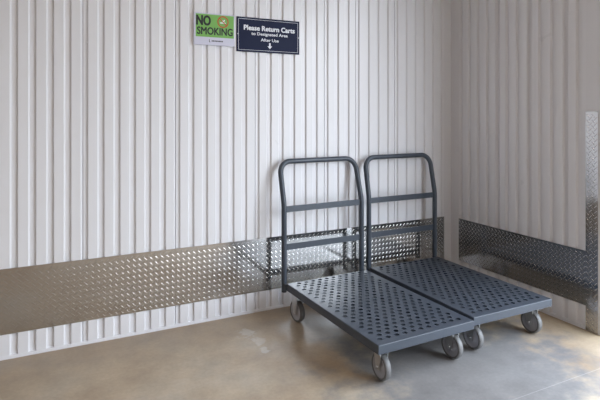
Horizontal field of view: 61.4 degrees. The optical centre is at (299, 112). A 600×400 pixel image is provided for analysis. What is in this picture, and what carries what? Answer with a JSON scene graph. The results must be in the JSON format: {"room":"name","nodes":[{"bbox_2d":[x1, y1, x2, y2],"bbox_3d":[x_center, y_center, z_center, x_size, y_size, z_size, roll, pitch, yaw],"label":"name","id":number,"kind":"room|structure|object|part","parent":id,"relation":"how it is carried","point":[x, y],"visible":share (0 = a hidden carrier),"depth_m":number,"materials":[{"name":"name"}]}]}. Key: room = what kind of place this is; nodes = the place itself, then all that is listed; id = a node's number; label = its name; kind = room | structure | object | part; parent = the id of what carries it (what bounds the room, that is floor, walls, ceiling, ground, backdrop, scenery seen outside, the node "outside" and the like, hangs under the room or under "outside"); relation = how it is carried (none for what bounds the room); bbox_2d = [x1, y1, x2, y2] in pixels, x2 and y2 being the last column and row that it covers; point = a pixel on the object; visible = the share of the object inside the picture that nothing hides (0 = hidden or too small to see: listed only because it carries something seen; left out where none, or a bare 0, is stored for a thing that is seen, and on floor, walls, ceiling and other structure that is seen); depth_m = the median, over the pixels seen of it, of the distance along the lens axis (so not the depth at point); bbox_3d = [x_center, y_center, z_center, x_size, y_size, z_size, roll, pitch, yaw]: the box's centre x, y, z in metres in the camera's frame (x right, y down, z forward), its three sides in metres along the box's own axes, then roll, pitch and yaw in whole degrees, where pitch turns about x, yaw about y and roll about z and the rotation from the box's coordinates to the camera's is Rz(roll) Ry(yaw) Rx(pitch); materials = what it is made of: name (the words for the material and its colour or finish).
{"room":"storage facility","nodes":[
{"label":"storage facility","id":0,"kind":"room"},
{"bbox_2d":[0,0,443,356],"bbox_3d":[-2.222,-0.350,2.264,7.496,3.200,0.120,0,0,-27],"label":"wall","id":1,"kind":"structure","parent":0,"point":[121,133],"depth_m":3.00,"materials":[{"name":"white metal"}]},
{"bbox_2d":[0,302,303,360],"bbox_3d":[-2.227,1.242,2.200,7.429,0.016,0.018,0,0,-27],"label":"baseboard","id":2,"kind":"structure","parent":1,"relation":"attached to","point":[48,349],"depth_m":2.85,"materials":[{"name":"white paint"}]},
{"bbox_2d":[194,12,233,46],"bbox_3d":[-0.515,-0.500,3.042,0.250,0.190,0.012,0,0,-27],"label":"no smoking sign","id":3,"kind":"object","parent":1,"relation":"attached to","point":[209,28],"visible":1,"depth_m":3.04,"materials":[{"name":"green plastic"}]},
{"bbox_2d":[0,216,443,334],"bbox_3d":[-0.927,0.957,2.841,4.528,0.332,0.003,0,0,-27],"label":"trim","id":4,"kind":"structure","parent":1,"relation":"attached to","point":[33,297],"depth_m":2.95,"materials":[{"name":"grey metal"}]},
{"bbox_2d":[236,16,298,54],"bbox_3d":[-0.197,-0.485,3.203,0.430,0.215,0.008,0,0,-27],"label":"sign","id":5,"kind":"object","parent":1,"relation":"attached to","point":[261,35],"visible":1,"depth_m":3.20,"materials":[{"name":"blue plastic"}]},
{"bbox_2d":[444,0,458,263],"bbox_3d":[1.148,-0.350,3.833,0.070,3.200,0.082,0,0,-27],"label":"trim","id":6,"kind":"structure","parent":1,"relation":"attached to","point":[451,7],"depth_m":3.86,"materials":[{"name":"white paint"}]},
{"bbox_2d":[0,303,599,399],"bbox_3d":[-0.831,1.310,-0.450,7.760,0.120,6.220,0,0,-27],"label":"floor","id":7,"kind":"structure","parent":0,"point":[268,354],"depth_m":2.48,"materials":[{"name":"concrete"}]},
{"bbox_2d":[278,156,473,380],"bbox_3d":[0.360,0.772,2.870,0.609,0.956,1.060,0,0,-28],"label":"cart","id":8,"kind":"object","parent":7,"relation":"on","point":[385,316],"visible":1,"depth_m":2.78,"materials":[{"name":"slate-grey painted steel"},{"name":"zinc steel"},{"name":"grey rubber"}]},
{"bbox_3d":[0.139,0.700,3.290,0.609,0.812,0.110,0,0,-28],"label":"handle","id":9,"kind":"part","parent":8,"relation":"part of","materials":[{"name":"metal"}]},
{"bbox_2d":[363,153,551,349],"bbox_3d":[0.921,0.772,3.167,0.609,0.956,1.022,0,0,-26],"label":"cart","id":10,"kind":"object","parent":7,"relation":"on","point":[477,296],"visible":0.94,"depth_m":3.10,"materials":[{"name":"slate-grey painted steel"},{"name":"zinc steel"},{"name":"grey rubber"}]},
{"bbox_3d":[0.713,0.700,3.585,0.609,0.812,0.088,0,0,-26],"label":"handle","id":11,"kind":"part","parent":10,"relation":"part of","materials":[{"name":"metal"}]},
{"bbox_2d":[459,0,585,326],"bbox_3d":[2.570,-0.350,1.234,0.150,3.200,5.996,0,0,-27],"label":"wall","id":12,"kind":"structure","parent":0,"point":[522,63],"depth_m":3.28,"materials":[{"name":"white metal"}]},
{"bbox_2d":[459,218,585,304],"bbox_3d":[1.422,0.953,3.361,0.004,0.314,1.006,0,0,-27],"label":"trim","id":13,"kind":"structure","parent":12,"relation":"attached to","point":[554,268],"depth_m":3.26,"materials":[{"name":"grey metal"}]},
{"bbox_2d":[538,309,585,329],"bbox_3d":[1.428,1.242,3.364,0.018,0.016,1.007,0,0,-27],"label":"baseboard","id":14,"kind":"structure","parent":12,"relation":"attached to","point":[540,310],"depth_m":3.04,"materials":[{"name":"white paint"}]},
{"bbox_2d":[586,111,597,333],"bbox_3d":[1.659,0.620,2.876,0.004,1.254,0.072,0,0,-27],"label":"trim","id":15,"kind":"structure","parent":12,"relation":"attached to","point":[591,116],"depth_m":2.87,"materials":[{"name":"grey metal"}]},
{"bbox_2d":[586,0,599,334],"bbox_3d":[1.740,-0.350,2.904,0.164,3.200,0.093,0,0,-27],"label":"trim","id":16,"kind":"structure","parent":12,"relation":"attached to","point":[592,6],"depth_m":2.86,"materials":[{"name":"white paint"}]}
]}

